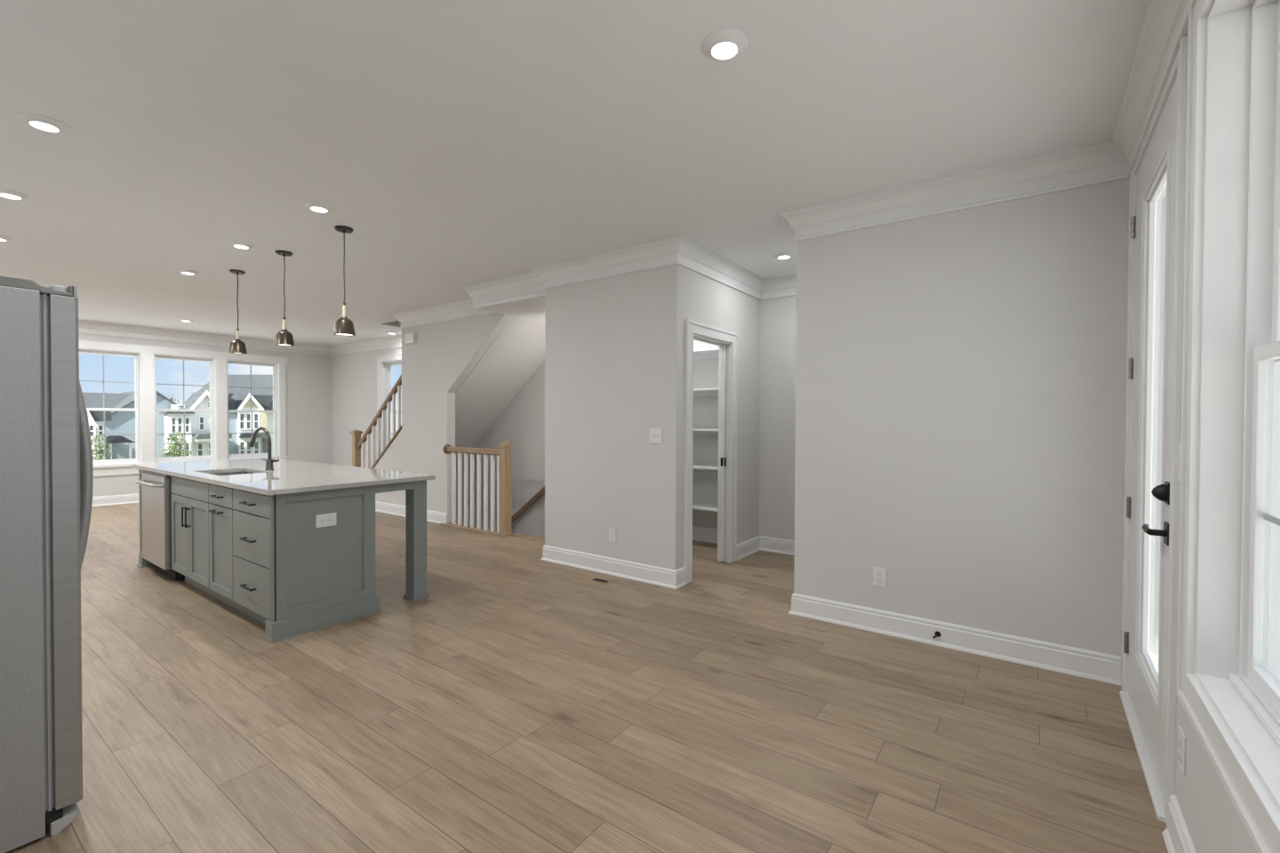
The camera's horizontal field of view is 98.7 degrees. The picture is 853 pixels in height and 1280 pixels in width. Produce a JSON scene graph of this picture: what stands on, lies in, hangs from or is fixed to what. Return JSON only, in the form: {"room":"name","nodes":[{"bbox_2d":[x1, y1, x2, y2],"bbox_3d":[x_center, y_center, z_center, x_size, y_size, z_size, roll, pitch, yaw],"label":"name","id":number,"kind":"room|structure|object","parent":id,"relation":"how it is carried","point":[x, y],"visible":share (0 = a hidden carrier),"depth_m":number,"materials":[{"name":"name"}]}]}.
{"room":"open-plan kitchen","nodes":[
{"label":"open-plan kitchen","id":0,"kind":"room"},
{"bbox_2d":[78,333,332,496],"bbox_3d":[-7.882,-0.061,8.698,0.160,3.000,6.050,1,1,36],"label":"wall","id":1,"kind":"structure","parent":0,"point":[308,377],"depth_m":10.48,"materials":[{"name":"paint"}]},
{"bbox_2d":[78,347,142,465],"bbox_3d":[-8.127,-0.287,8.348,0.162,1.740,0.820,1,1,36],"label":"window","id":2,"kind":"structure","parent":1,"relation":"in","point":[138,399],"depth_m":8.61,"materials":[{"name":"white paint"}]},
{"bbox_2d":[91,493,139,506],"bbox_3d":[-6.686,1.135,7.848,2.800,0.141,5.730,1,1,36],"label":"baseboard","id":3,"kind":"structure","parent":1,"relation":"attached to","point":[127,499],"depth_m":8.38,"materials":[{"name":"white paint"}]},
{"bbox_2d":[78,339,288,476],"bbox_3d":[-7.488,-0.272,9.065,0.045,2.015,3.070,1,1,36],"label":"trim","id":4,"kind":"structure","parent":1,"relation":"attached to","point":[148,369],"depth_m":8.84,"materials":[{"name":"white paint"}]},
{"bbox_2d":[153,353,216,463],"bbox_3d":[-7.559,-0.296,9.135,0.162,1.740,0.820,1,1,36],"label":"window","id":5,"kind":"structure","parent":1,"relation":"in","point":[212,390],"depth_m":9.26,"materials":[{"name":"white paint"}]},
{"bbox_2d":[78,320,401,356],"bbox_3d":[-3.035,-1.401,5.189,11.775,0.184,5.730,1,1,36],"label":"trim","id":6,"kind":"structure","parent":1,"relation":"attached to","point":[87,327],"depth_m":9.41,"materials":[{"name":"white paint"}]},
{"bbox_2d":[226,359,279,459],"bbox_3d":[-6.992,-0.304,9.922,0.162,1.740,0.820,1,1,36],"label":"window","id":7,"kind":"structure","parent":1,"relation":"in","point":[276,366],"depth_m":10.12,"materials":[{"name":"white paint"}]},
{"bbox_2d":[374,312,511,522],"bbox_3d":[-2.994,1.452,7.427,3.610,5.950,0.120,1,1,36],"label":"wall","id":8,"kind":"structure","parent":0,"point":[443,355],"depth_m":7.09,"materials":[{"name":"paint"}]},
{"bbox_2d":[405,332,415,344],"bbox_3d":[-3.068,-1.177,7.349,0.200,0.140,0.047,1,1,36],"label":"door chime","id":9,"kind":"object","parent":8,"relation":"attached to","point":[410,338],"visible":1,"depth_m":7.31,"materials":[{"name":"white plastic"}]},
{"bbox_2d":[375,501,447,523],"bbox_3d":[-3.409,1.152,7.632,2.370,0.141,0.028,1,1,36],"label":"baseboard","id":10,"kind":"structure","parent":8,"relation":"attached to","point":[434,516],"depth_m":7.53,"materials":[{"name":"white paint"}]},
{"bbox_2d":[392,299,493,328],"bbox_3d":[-2.429,-1.422,6.936,2.185,0.184,0.205,1,1,36],"label":"trim","id":11,"kind":"structure","parent":8,"relation":"attached to","point":[464,308],"depth_m":6.95,"materials":[{"name":"white paint"}]},
{"bbox_2d":[455,316,545,469],"bbox_3d":[-2.843,0.309,7.990,4.050,3.397,0.990,1,1,36],"label":"ceiling","id":12,"kind":"structure","parent":0,"point":[516,353],"depth_m":7.25,"materials":[{"name":"paint"}]},
{"bbox_2d":[473,291,545,322],"bbox_3d":[-0.875,-1.387,6.220,1.175,0.220,1.530,1,1,36],"label":"wall","id":13,"kind":"structure","parent":0,"point":[532,307],"depth_m":5.87,"materials":[{"name":"paint"}]},
{"bbox_2d":[462,272,545,305],"bbox_3d":[-1.252,-1.401,5.768,1.260,0.184,0.525,1,1,36],"label":"trim","id":14,"kind":"structure","parent":13,"relation":"attached to","point":[528,284],"depth_m":5.58,"materials":[{"name":"white paint"}]},
{"bbox_2d":[532,0,1190,300],"bbox_3d":[0.966,-1.348,2.638,3.013,0.184,6.020,0,1,-10],"label":"trim","id":15,"kind":"structure","parent":13,"relation":"attached to","point":[1165,21],"depth_m":3.16,"materials":[{"name":"white paint"}]},
{"bbox_2d":[332,296,796,540],"bbox_3d":[-1.942,0.123,8.047,10.560,8.600,0.160,1,1,36],"label":"wall","id":16,"kind":"structure","parent":0,"point":[521,424],"depth_m":6.10,"materials":[{"name":"paint"}]},
{"bbox_2d":[376,353,401,454],"bbox_3d":[-4.264,-0.289,9.700,1.082,1.952,0.184,1,1,36],"label":"window","id":17,"kind":"structure","parent":16,"relation":"in","point":[384,363],"depth_m":9.90,"materials":[{"name":"white paint"}]},
{"bbox_2d":[511,486,544,524],"bbox_3d":[-2.099,1.593,8.021,3.684,2.748,0.092,1,1,36],"label":"wall handrail","id":18,"kind":"object","parent":16,"relation":"attached to","point":[536,497],"visible":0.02,"depth_m":7.56,"materials":[{"name":"brown wood"}]},
{"bbox_2d":[692,527,717,543],"bbox_3d":[0.622,1.191,6.093,1.230,0.141,0.028,1,1,36],"label":"baseboard","id":19,"kind":"structure","parent":16,"relation":"attached to","point":[699,534],"depth_m":6.03,"materials":[{"name":"white paint"}]},
{"bbox_2d":[692,502,717,511],"bbox_3d":[0.535,0.873,5.966,1.226,0.060,0.329,1,1,36],"label":"shelf","id":20,"kind":"object","parent":16,"relation":"attached to","point":[697,506],"visible":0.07,"depth_m":5.78,"materials":[{"name":"white paint"}]},
{"bbox_2d":[692,464,718,471],"bbox_3d":[0.537,0.448,5.960,1.226,0.060,0.329,1,1,36],"label":"shelf","id":21,"kind":"object","parent":16,"relation":"attached to","point":[712,468],"visible":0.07,"depth_m":5.75,"materials":[{"name":"white paint"}]},
{"bbox_2d":[693,388,718,396],"bbox_3d":[0.540,-0.367,5.949,1.226,0.060,0.329,1,1,36],"label":"shelf","id":22,"kind":"object","parent":16,"relation":"attached to","point":[697,392],"visible":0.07,"depth_m":5.92,"materials":[{"name":"white paint"}]},
{"bbox_2d":[693,428,718,434],"bbox_3d":[0.539,0.052,5.955,1.226,0.060,0.329,1,1,36],"label":"shelf","id":23,"kind":"object","parent":16,"relation":"attached to","point":[707,431],"visible":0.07,"depth_m":5.93,"materials":[{"name":"white paint"}]},
{"bbox_2d":[693,347,719,359],"bbox_3d":[0.542,-0.772,5.944,1.226,0.060,0.329,1,1,36],"label":"shelf","id":24,"kind":"object","parent":16,"relation":"attached to","point":[708,353],"visible":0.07,"depth_m":5.91,"materials":[{"name":"white paint"}]},
{"bbox_2d":[0,0,1149,346],"bbox_3d":[-3.034,-1.643,5.185,12.095,0.300,6.050,1,1,36],"label":"ceiling","id":25,"kind":"structure","parent":0,"point":[460,143],"depth_m":2.65,"materials":[{"name":"paint"}]},
{"bbox_2d":[0,234,13,241],"bbox_3d":[-5.044,-1.478,4.312,0.172,0.022,0.172,1,1,36],"label":"recessed light","id":26,"kind":"object","parent":25,"relation":"in","point":[3,238],"visible":1,"depth_m":4.32,"materials":[{"name":"white paint"}]},
{"bbox_2d":[0,187,30,199],"bbox_3d":[-3.976,-1.462,3.468,0.172,0.022,0.172,1,1,36],"label":"recessed light","id":27,"kind":"object","parent":25,"relation":"in","point":[6,193],"visible":1,"depth_m":3.46,"materials":[{"name":"white paint"}]},
{"bbox_2d":[17,112,70,132],"bbox_3d":[-2.852,-1.446,2.633,0.172,0.022,0.172,1,1,36],"label":"recessed light","id":28,"kind":"object","parent":25,"relation":"in","point":[44,123],"visible":1,"depth_m":2.61,"materials":[{"name":"white paint"}]},
{"bbox_2d":[178,319,193,321],"bbox_3d":[-6.570,-1.535,7.958,0.172,0.022,0.172,1,1,36],"label":"recessed light","id":29,"kind":"object","parent":25,"relation":"in","point":[182,320],"visible":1,"depth_m":7.92,"materials":[{"name":"white paint"}]},
{"bbox_2d":[176,269,199,274],"bbox_3d":[-4.372,-1.489,5.313,0.172,0.022,0.172,1,1,36],"label":"recessed light","id":30,"kind":"object","parent":25,"relation":"in","point":[182,271],"visible":1,"depth_m":5.28,"materials":[{"name":"white paint"}]},
{"bbox_2d":[228,269,247,354],"bbox_3d":[-3.880,-1.101,5.302,0.153,0.794,0.153,1,1,36],"label":"pendant lamp","id":31,"kind":"object","parent":25,"relation":"hanging from","point":[236,347],"visible":1,"depth_m":5.28,"materials":[{"name":"brown metal"}]},
{"bbox_2d":[228,240,254,248],"bbox_3d":[-3.248,-1.473,4.478,0.172,0.022,0.172,1,1,36],"label":"recessed light","id":32,"kind":"object","parent":25,"relation":"in","point":[236,244],"visible":1,"depth_m":4.45,"materials":[{"name":"white paint"}]},
{"bbox_2d":[273,249,295,346],"bbox_3d":[-3.036,-1.089,4.693,0.153,0.794,0.153,1,1,36],"label":"pendant lamp","id":33,"kind":"object","parent":25,"relation":"hanging from","point":[284,338],"visible":1,"depth_m":4.67,"materials":[{"name":"brown metal"}]},
{"bbox_2d":[304,201,333,212],"bbox_3d":[-2.143,-1.457,3.669,0.172,0.022,0.172,1,1,36],"label":"recessed light","id":34,"kind":"object","parent":25,"relation":"in","point":[316,206],"visible":1,"depth_m":3.63,"materials":[{"name":"white paint"}]},
{"bbox_2d":[332,225,355,336],"bbox_3d":[-2.201,-1.077,4.091,0.153,0.794,0.153,1,1,36],"label":"pendant lamp","id":35,"kind":"object","parent":25,"relation":"hanging from","point":[344,326],"visible":1,"depth_m":4.07,"materials":[{"name":"brown metal"}]},
{"bbox_2d":[385,331,397,334],"bbox_3d":[-4.085,-1.539,9.045,0.172,0.022,0.172,1,1,36],"label":"recessed light","id":36,"kind":"object","parent":25,"relation":"in","point":[388,332],"visible":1,"depth_m":9.00,"materials":[{"name":"white paint"}]},
{"bbox_2d":[701,29,747,61],"bbox_3d":[0.318,-1.424,2.070,0.172,0.022,0.172,1,1,36],"label":"recessed light","id":37,"kind":"object","parent":25,"relation":"in","point":[724,44],"visible":1,"depth_m":2.05,"materials":[{"name":"white paint"}]},
{"bbox_2d":[773,252,794,259],"bbox_3d":[1.232,-1.456,4.706,0.172,0.022,0.172,1,1,36],"label":"recessed light","id":38,"kind":"object","parent":25,"relation":"in","point":[781,255],"visible":1,"depth_m":4.67,"materials":[{"name":"white paint"}]},
{"bbox_2d":[5,503,1167,852],"bbox_3d":[-3.047,1.382,5.227,12.095,0.250,6.050,1,1,36],"label":"floor","id":39,"kind":"structure","parent":0,"point":[524,704],"depth_m":2.40,"materials":[{"name":"brown wood"}]},
{"bbox_2d":[0,275,93,852],"bbox_3d":[-2.393,0.423,1.794,0.910,1.768,0.864,1,1,36],"label":"refrigerator","id":40,"kind":"object","parent":39,"relation":"on","point":[46,467],"visible":1,"depth_m":1.73,"materials":[{"name":"grey metal"}]},
{"bbox_2d":[136,469,151,567],"bbox_3d":[-4.243,0.812,5.144,0.250,0.882,0.654,1,1,36],"label":"panel","id":41,"kind":"object","parent":39,"relation":"on","point":[142,563],"visible":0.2,"depth_m":4.92,"materials":[{"name":"grey paint"}]},
{"bbox_2d":[135,470,184,581],"bbox_3d":[-3.895,0.820,4.822,0.660,0.878,0.708,1,1,36],"label":"dishwasher","id":42,"kind":"object","parent":39,"relation":"on","point":[156,493],"visible":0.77,"depth_m":4.51,"materials":[{"name":"silver metal"}]},
{"bbox_2d":[170,476,223,602],"bbox_3d":[-3.242,0.827,4.394,0.860,0.882,0.649,1,1,36],"label":"base cabinet","id":43,"kind":"object","parent":39,"relation":"on","point":[190,557],"visible":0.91,"depth_m":4.13,"materials":[{"name":"grey paint"}]},
{"bbox_2d":[208,484,247,615],"bbox_3d":[-2.713,0.834,4.013,0.444,0.882,0.649,1,1,36],"label":"base cabinet","id":44,"kind":"object","parent":39,"relation":"on","point":[220,509],"visible":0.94,"depth_m":3.78,"materials":[{"name":"grey paint"}]},
{"bbox_2d":[232,488,270,624],"bbox_3d":[-2.294,0.840,3.711,0.588,0.882,0.649,1,1,36],"label":"base cabinet","id":45,"kind":"object","parent":39,"relation":"on","point":[251,516],"visible":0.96,"depth_m":3.46,"materials":[{"name":"grey paint"}]},
{"bbox_2d":[133,457,435,495],"bbox_3d":[-3.042,0.368,4.530,2.925,0.032,1.107,1,1,36],"label":"countertop","id":46,"kind":"structure","parent":45,"relation":"on","point":[287,476],"depth_m":4.08,"materials":[{"name":"white stone"}]},
{"bbox_2d":[210,472,255,475],"bbox_3d":[-3.214,0.488,4.341,0.626,0.202,0.386,1,1,36],"label":"sink","id":47,"kind":"object","parent":46,"relation":"in","point":[232,473],"visible":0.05,"depth_m":4.58,"materials":[{"name":"silver metal"}]},
{"bbox_2d":[248,426,279,470],"bbox_3d":[-3.113,0.178,4.530,0.326,0.349,0.065,1,1,22],"label":"kitchen faucet","id":48,"kind":"object","parent":46,"relation":"on","point":[269,466],"visible":1,"depth_m":4.49,"materials":[{"name":"silver metal"}]},
{"bbox_2d":[263,480,429,642],"bbox_3d":[-1.940,0.841,3.734,0.144,0.882,1.061,1,1,36],"label":"island end panel","id":49,"kind":"object","parent":39,"relation":"on","point":[324,577],"visible":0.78,"depth_m":3.57,"materials":[{"name":"grey paint"}]},
{"bbox_2d":[315,512,336,527],"bbox_3d":[-2.022,0.605,3.546,0.009,0.084,0.126,1,1,36],"label":"island outlet","id":50,"kind":"object","parent":49,"relation":"attached to","point":[325,520],"visible":1,"depth_m":3.54,"materials":[{"name":"white plastic"}]},
{"bbox_2d":[439,440,514,536],"bbox_3d":[-1.985,0.701,6.620,1.233,1.084,0.145,1,1,36],"label":"stair railing","id":51,"kind":"object","parent":39,"relation":"on","point":[503,453],"visible":1,"depth_m":6.49,"materials":[{"name":"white wood"}]},
{"bbox_2d":[575,574,612,583],"bbox_3d":[-0.386,1.275,4.595,0.330,0.004,0.100,1,1,36],"label":"floor vent","id":52,"kind":"object","parent":39,"relation":"in","point":[583,577],"visible":1,"depth_m":4.59,"materials":[{"name":"brown wood"}]},
{"bbox_3d":[-2.708,-0.108,7.891,3.279,2.660,0.983,1,1,36],"label":"staircase","id":53,"kind":"structure","parent":39,"relation":"on","visible":0},
{"bbox_2d":[349,374,402,468],"bbox_3d":[-3.838,0.226,8.018,1.539,1.980,0.158,1,1,36],"label":"stair railing","id":54,"kind":"object","parent":53,"relation":"on","point":[357,444],"visible":0.7,"depth_m":7.96,"materials":[{"name":"brown wood"}]},
{"bbox_2d":[544,264,759,570],"bbox_3d":[0.165,-0.107,5.434,1.460,2.750,1.610,1,1,36],"label":"wall","id":55,"kind":"structure","parent":0,"point":[615,365],"depth_m":4.76,"materials":[{"name":"paint"}]},
{"bbox_2d":[511,533,544,541],"bbox_3d":[-1.020,1.249,6.010,1.105,0.012,0.065,1,1,36],"label":"trim","id":56,"kind":"structure","parent":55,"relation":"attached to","point":[515,534],"depth_m":6.16,"materials":[{"name":"brown wood"}]},
{"bbox_2d":[608,528,615,543],"bbox_3d":[-0.240,0.939,4.739,0.074,0.116,0.009,1,1,36],"label":"wall outlet","id":57,"kind":"object","parent":55,"relation":"attached to","point":[612,532],"visible":1,"depth_m":4.73,"materials":[{"name":"white plastic"}]},
{"bbox_2d":[540,544,686,589],"bbox_3d":[-0.153,1.202,5.019,1.516,0.141,0.598,1,1,36],"label":"baseboard","id":58,"kind":"structure","parent":55,"relation":"attached to","point":[659,576],"depth_m":4.69,"materials":[{"name":"white paint"}]},
{"bbox_2d":[649,428,662,443],"bbox_3d":[0.125,0.076,4.463,0.118,0.122,0.016,1,1,36],"label":"light switch","id":59,"kind":"object","parent":55,"relation":"attached to","point":[655,434],"visible":1,"depth_m":4.46,"materials":[{"name":"white plastic"}]},
{"bbox_2d":[683,319,737,583],"bbox_3d":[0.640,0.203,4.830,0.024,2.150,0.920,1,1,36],"label":"trim","id":60,"kind":"structure","parent":55,"relation":"attached to","point":[692,327],"depth_m":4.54,"materials":[{"name":"white paint"}]},
{"bbox_2d":[720,345,727,561],"bbox_3d":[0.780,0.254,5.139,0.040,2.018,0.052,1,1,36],"label":"door","id":61,"kind":"structure","parent":55,"relation":"in","point":[724,348],"depth_m":5.12,"materials":[{"name":"white paint"}]},
{"bbox_2d":[793,178,1128,663],"bbox_3d":[2.353,-0.067,3.956,1.882,2.770,1.770,1,1,36],"label":"wall","id":62,"kind":"structure","parent":0,"point":[961,375],"depth_m":3.17,"materials":[{"name":"paint"}]},
{"bbox_2d":[872,567,886,587],"bbox_3d":[1.512,0.953,3.476,0.078,0.118,0.009,1,1,36],"label":"wall outlet","id":63,"kind":"object","parent":62,"relation":"attached to","point":[879,574],"visible":1,"depth_m":3.47,"materials":[{"name":"white plastic"}]},
{"bbox_2d":[876,571,881,576],"bbox_3d":[1.511,0.932,3.473,0.030,0.030,0.003,1,1,36],"label":"receptacle","id":64,"kind":"object","parent":63,"relation":"attached to","point":[878,573],"depth_m":3.47,"materials":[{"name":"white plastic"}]},
{"bbox_2d":[876,577,881,583],"bbox_3d":[1.511,0.974,3.474,0.030,0.030,0.003,1,1,36],"label":"receptacle","id":65,"kind":"object","parent":63,"relation":"attached to","point":[878,580],"depth_m":3.47,"materials":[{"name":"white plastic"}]},
{"bbox_2d":[736,536,1121,686],"bbox_3d":[1.571,1.221,4.180,1.212,0.141,3.074,0,1,-11],"label":"baseboard","id":66,"kind":"structure","parent":62,"relation":"attached to","point":[1095,666],"depth_m":3.23,"materials":[{"name":"white paint"}]},
{"bbox_2d":[932,631,940,638],"bbox_3d":[1.766,1.242,3.272,0.039,0.042,0.027,0,1,-14],"label":"door stop","id":67,"kind":"object","parent":66,"relation":"attached to","point":[937,634],"visible":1,"depth_m":3.27,"materials":[{"name":"black metal"}]},
{"bbox_2d":[1175,696,1257,852],"bbox_3d":[1.282,-0.041,0.999,0.160,2.750,4.280,1,1,36],"label":"wall","id":68,"kind":"structure","parent":0,"point":[1213,824],"depth_m":1.47,"materials":[{"name":"paint"}]},
{"bbox_2d":[1119,34,1188,829],"bbox_3d":[2.137,0.038,2.239,0.222,2.565,1.267,1,1,36],"label":"door","id":69,"kind":"structure","parent":68,"relation":"in","point":[1157,177],"depth_m":2.33,"materials":[{"name":"white paint"}]},
{"bbox_2d":[1162,794,1196,852],"bbox_3d":[0.875,1.267,0.621,0.028,0.141,2.850,1,1,36],"label":"baseboard","id":70,"kind":"structure","parent":68,"relation":"attached to","point":[1177,838],"depth_m":1.69,"materials":[{"name":"white paint"}]},
{"bbox_2d":[1177,726,1185,775],"bbox_3d":[1.656,0.991,1.683,0.009,0.118,0.078,1,1,36],"label":"wall outlet","id":71,"kind":"object","parent":68,"relation":"attached to","point":[1181,739],"visible":1,"depth_m":1.67,"materials":[{"name":"white plastic"}]},
{"bbox_2d":[1177,750,1181,764],"bbox_3d":[1.654,1.012,1.685,0.003,0.030,0.030,1,1,36],"label":"receptacle","id":72,"kind":"object","parent":71,"relation":"attached to","point":[1179,751],"depth_m":1.68,"materials":[{"name":"white plastic"}]},
{"bbox_2d":[1178,736,1181,750],"bbox_3d":[1.654,0.970,1.684,0.003,0.030,0.030,1,1,36],"label":"receptacle","id":73,"kind":"object","parent":71,"relation":"attached to","point":[1180,737],"depth_m":1.68,"materials":[{"name":"white plastic"}]},
{"bbox_2d":[1176,0,1279,852],"bbox_3d":[1.329,-0.213,1.085,0.184,2.043,1.220,1,1,36],"label":"window","id":74,"kind":"structure","parent":68,"relation":"in","point":[1228,640],"depth_m":1.49,"materials":[{"name":"white paint"}]},
{"label":"outside","id":75,"kind":"structure","parent":0,"visible":0},
{"bbox_3d":[-49.844,3.697,60.643,128.300,0.400,200.000,1,1,36],"label":"lawn","id":76,"kind":"structure","parent":75,"visible":0},
{"bbox_2d":[86,410,111,460],"bbox_3d":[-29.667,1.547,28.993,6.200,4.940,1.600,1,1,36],"label":"house","id":77,"kind":"structure","parent":76,"relation":"on","point":[95,418],"depth_m":27.53,"materials":[{"name":"white"}]},
{"bbox_2d":[91,431,113,460],"bbox_3d":[-24.203,2.146,24.616,0.950,3.911,0.981,1,1,36],"label":"tree","id":78,"kind":"object","parent":76,"relation":"on","point":[99,447],"visible":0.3,"depth_m":24.58,"materials":[{"name":"green plant"}]},
{"bbox_2d":[82,391,176,459],"bbox_3d":[-34.728,0.771,33.714,10.950,6.320,11.750,1,1,36],"label":"house","id":79,"kind":"structure","parent":76,"relation":"on","point":[122,422],"depth_m":34.50,"materials":[{"name":"blue"}]},
{"bbox_2d":[160,430,191,457],"bbox_3d":[-22.612,2.111,26.801,1.271,3.934,1.306,1,1,36],"label":"tree","id":80,"kind":"object","parent":76,"relation":"on","point":[174,438],"visible":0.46,"depth_m":26.71,"materials":[{"name":"green plant"}]},
{"bbox_2d":[160,390,231,456],"bbox_3d":[-28.767,0.795,35.271,3.500,6.280,3.250,1,1,36],"label":"house","id":81,"kind":"structure","parent":76,"relation":"on","point":[195,422],"depth_m":34.90,"materials":[{"name":"white"}]},
{"bbox_2d":[182,375,273,454],"bbox_3d":[-31.505,-0.338,45.217,11.600,8.250,8.100,1,1,36],"label":"house","id":82,"kind":"structure","parent":76,"relation":"on","point":[239,398],"depth_m":41.04,"materials":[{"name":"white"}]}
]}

